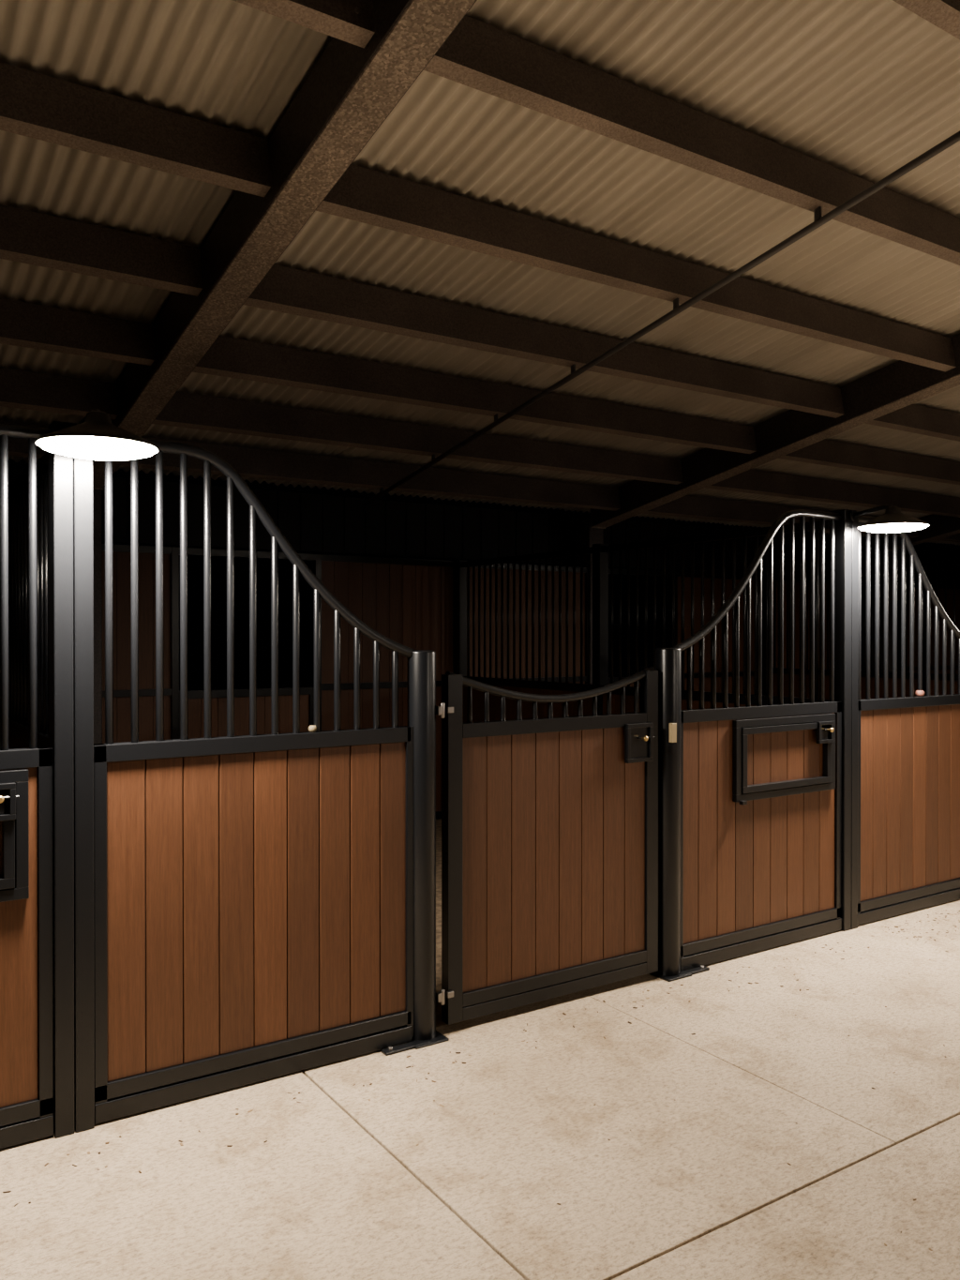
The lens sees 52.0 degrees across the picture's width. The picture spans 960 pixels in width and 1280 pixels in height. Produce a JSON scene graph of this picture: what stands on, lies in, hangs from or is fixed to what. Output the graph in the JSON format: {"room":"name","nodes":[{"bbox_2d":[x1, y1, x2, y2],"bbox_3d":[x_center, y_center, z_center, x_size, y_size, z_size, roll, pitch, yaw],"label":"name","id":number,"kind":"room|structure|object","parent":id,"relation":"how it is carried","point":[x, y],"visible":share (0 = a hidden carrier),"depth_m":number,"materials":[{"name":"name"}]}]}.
{"room":"farm building","nodes":[
{"label":"farm building","id":0,"kind":"room"},
{"bbox_2d":[0,818,959,1279],"bbox_3d":[3.435,1.646,2.974,25.000,0.124,14.400,0,0,-33],"label":"floor","id":1,"kind":"structure","parent":0,"point":[701,1184],"depth_m":3.07,"materials":[{"name":"concrete"}]},
{"bbox_2d":[0,423,53,1148],"bbox_3d":[-1.929,0.456,2.780,1.338,2.259,0.168,0,0,-33],"label":"panel","id":2,"kind":"object","parent":1,"relation":"on","point":[26,888],"visible":0.97,"depth_m":3.10,"materials":[{"name":"black"}]},
{"bbox_2d":[8,451,48,749],"bbox_3d":[-2.441,0.449,4.885,0.080,2.250,3.870,0,0,-33],"label":"wall","id":3,"kind":"structure","parent":1,"relation":"on","point":[18,489],"depth_m":3.91,"materials":[{"name":"black"}]},
{"bbox_2d":[47,421,94,1138],"bbox_3d":[-1.326,0.445,3.195,0.122,2.277,0.108,0,0,-33],"label":"support column","id":4,"kind":"structure","parent":1,"relation":"on","point":[70,479],"depth_m":3.15,"materials":[{"name":"black metal"}]},
{"bbox_2d":[34,408,159,460],"bbox_3d":[-1.157,-0.628,2.970,0.361,0.149,0.349,0,0,7],"label":"lamp","id":5,"kind":"object","parent":4,"relation":"attached to","point":[95,437],"visible":1,"depth_m":2.88,"materials":[{"name":"black"}]},
{"bbox_2d":[93,438,449,1123],"bbox_3d":[-0.715,0.452,3.583,1.324,2.259,0.165,0,0,-33],"label":"panel","id":6,"kind":"object","parent":1,"relation":"on","point":[264,905],"visible":0.96,"depth_m":3.51,"materials":[{"name":"black wood"}]},
{"bbox_2d":[308,724,316,732],"bbox_3d":[-0.620,0.328,3.648,0.034,0.024,0.032,0,0,-33],"label":"salt lick","id":7,"kind":"object","parent":6,"relation":"in","point":[312,729],"visible":1,"depth_m":3.63,"materials":[{"name":"white"}]},
{"bbox_2d":[441,666,658,1024],"bbox_3d":[0.346,0.834,4.257,1.156,1.418,0.101,0,0,-33],"label":"gate","id":8,"kind":"object","parent":6,"relation":"attached to","point":[549,824],"visible":1,"depth_m":4.23,"materials":[{"name":"black wood"}]},
{"bbox_2d":[101,543,454,818],"bbox_3d":[-1.861,0.435,7.612,3.890,2.250,0.075,0,0,-33],"label":"partition","id":9,"kind":"object","parent":1,"relation":"on","point":[409,602],"visible":0.29,"depth_m":8.01,"materials":[{"name":"black"}]},
{"bbox_2d":[93,0,476,744],"bbox_3d":[0.947,-0.451,1.323,0.196,4.088,13.880,0,0,-33],"label":"frame","id":10,"kind":"object","parent":1,"relation":"on","point":[351,90],"visible":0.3,"depth_m":3.82,"materials":[{"name":"brown metal"}]},
{"bbox_2d":[2,910,959,1250],"bbox_3d":[2.397,1.579,3.693,9.944,0.003,3.082,0,0,-33],"label":"wood shavings","id":11,"kind":"object","parent":1,"relation":"on","point":[181,1141],"visible":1,"depth_m":3.77},
{"bbox_2d":[469,563,754,694],"bbox_3d":[1.453,0.424,9.797,3.890,2.250,0.075,0,0,-33],"label":"panel","id":12,"kind":"object","parent":1,"relation":"on","point":[678,575],"visible":0.15,"depth_m":9.32,"materials":[{"name":"black"}]},
{"bbox_2d":[454,519,829,722],"bbox_3d":[0.873,0.438,7.071,0.080,2.250,3.870,0,0,-33],"label":"wall","id":13,"kind":"structure","parent":1,"relation":"on","point":[599,551],"depth_m":7.06,"materials":[{"name":"black"}]},
{"bbox_2d":[649,509,843,981],"bbox_3d":[1.385,0.445,4.966,1.338,2.259,0.168,0,0,-33],"label":"panel","id":14,"kind":"object","parent":1,"relation":"on","point":[750,797],"visible":1,"depth_m":4.93,"materials":[{"name":"black wood"}]},
{"bbox_2d":[576,332,959,684],"bbox_3d":[4.837,-0.464,3.888,0.196,4.088,13.880,0,0,-33],"label":"frame","id":15,"kind":"object","parent":1,"relation":"on","point":[899,384],"visible":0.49,"depth_m":7.55,"materials":[{"name":"brown metal"}]},
{"bbox_2d":[828,509,859,931],"bbox_3d":[1.988,0.433,5.380,0.122,2.277,0.108,0,0,-33],"label":"support column","id":16,"kind":"structure","parent":1,"relation":"on","point":[846,530],"depth_m":5.33,"materials":[{"name":"black metal"}]},
{"bbox_2d":[849,504,930,532],"bbox_3d":[2.157,-0.639,5.155,0.361,0.149,0.349,0,0,7],"label":"lamp","id":17,"kind":"object","parent":16,"relation":"attached to","point":[893,520],"visible":1,"depth_m":5.08,"materials":[{"name":"black"}]},
{"bbox_2d":[762,565,959,699],"bbox_3d":[4.188,0.426,9.256,0.080,2.250,3.870,0,0,-33],"label":"wall","id":18,"kind":"structure","parent":1,"relation":"on","point":[928,569],"depth_m":9.79,"materials":[{"name":"black"}]},
{"bbox_2d":[772,578,959,674],"bbox_3d":[4.767,0.412,11.983,3.890,2.250,0.075,0,0,-33],"label":"panel","id":19,"kind":"object","parent":1,"relation":"on","point":[941,587],"visible":0.15,"depth_m":12.31,"materials":[{"name":"black"}]},
{"bbox_2d":[858,515,959,925],"bbox_3d":[2.599,0.441,5.768,1.324,2.259,0.165,0,0,-33],"label":"panel","id":20,"kind":"object","parent":1,"relation":"on","point":[909,747],"visible":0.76,"depth_m":5.66,"materials":[{"name":"black wood"}]},
{"bbox_2d":[915,690,924,696],"bbox_3d":[2.570,0.311,5.751,0.052,0.036,0.050,0,0,-33],"label":"salt lick","id":21,"kind":"object","parent":20,"relation":"in","point":[919,693],"visible":1,"depth_m":5.73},
{"bbox_2d":[870,514,959,672],"bbox_3d":[8.728,-0.478,6.453,0.196,4.088,13.880,0,0,-33],"label":"rafter","id":22,"kind":"object","parent":1,"relation":"on","point":[941,526],"visible":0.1,"depth_m":12.04,"materials":[{"name":"black metal"}]},
{"bbox_3d":[-2.943,-0.437,-1.242,0.196,4.088,13.880,0,0,-33],"label":"rafter","id":23,"kind":"object","parent":1,"relation":"on","visible":0},
{"bbox_2d":[0,367,959,517],"bbox_3d":[0.386,-1.436,7.582,23.992,0.210,0.108,0,0,-33],"label":"beam","id":24,"kind":"structure","parent":23,"relation":"on","point":[20,389],"depth_m":6.97,"materials":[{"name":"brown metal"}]},
{"bbox_2d":[363,130,959,506],"bbox_3d":[0.856,-1.654,5.287,0.032,1.164,6.505,0,0,-33],"label":"conduit pipe","id":25,"kind":"object","parent":24,"relation":"attached to","point":[819,220],"visible":1,"depth_m":4.84,"materials":[{"name":"grey metal"}]},
{"bbox_2d":[0,420,959,542],"bbox_3d":[-0.055,-1.300,8.251,23.992,0.210,0.108,0,0,-33],"label":"beam","id":26,"kind":"structure","parent":23,"relation":"attached to","point":[247,461],"depth_m":8.01,"materials":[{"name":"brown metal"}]},
{"bbox_2d":[892,0,959,39],"bbox_3d":[2.714,-2.158,4.047,23.992,0.210,0.108,0,0,-33],"label":"beam","id":27,"kind":"structure","parent":23,"relation":"on","point":[944,14],"depth_m":3.23,"materials":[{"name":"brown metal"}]},
{"bbox_2d":[0,0,959,545],"bbox_3d":[3.435,-1.893,2.956,24.000,1.288,14.330,0,0,-33],"label":"ceiling","id":28,"kind":"structure","parent":0,"point":[864,89],"depth_m":4.36,"materials":[{"name":"beige metal"}]},
{"bbox_2d":[0,61,956,372],"bbox_3d":[1.729,-1.853,5.543,23.992,0.210,0.108,0,0,-33],"label":"beam","id":29,"kind":"structure","parent":28,"relation":"attached to","point":[35,105],"depth_m":4.23,"materials":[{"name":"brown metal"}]},
{"bbox_2d":[0,204,959,441],"bbox_3d":[1.266,-1.709,6.245,23.992,0.210,0.108,0,0,-33],"label":"beam","id":30,"kind":"structure","parent":28,"relation":"attached to","point":[26,236],"depth_m":5.15,"materials":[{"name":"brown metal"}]},
{"bbox_2d":[0,298,959,484],"bbox_3d":[0.826,-1.573,6.914,23.992,0.210,0.108,0,0,-33],"label":"beam","id":31,"kind":"structure","parent":28,"relation":"attached to","point":[22,323],"depth_m":6.05,"materials":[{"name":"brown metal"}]},
{"bbox_2d":[232,0,959,265],"bbox_3d":[2.208,-2.001,4.816,23.992,0.210,0.108,0,0,-33],"label":"beam","id":32,"kind":"structure","parent":28,"relation":"attached to","point":[477,54],"depth_m":3.72,"materials":[{"name":"brown wood"}]},
{"bbox_2d":[8,467,959,584],"bbox_3d":[-0.474,-0.988,8.888,24.000,0.482,0.040,0,0,-33],"label":"wall","id":33,"kind":"structure","parent":0,"point":[309,522],"depth_m":8.80,"materials":[{"name":"black metal"}]}
]}

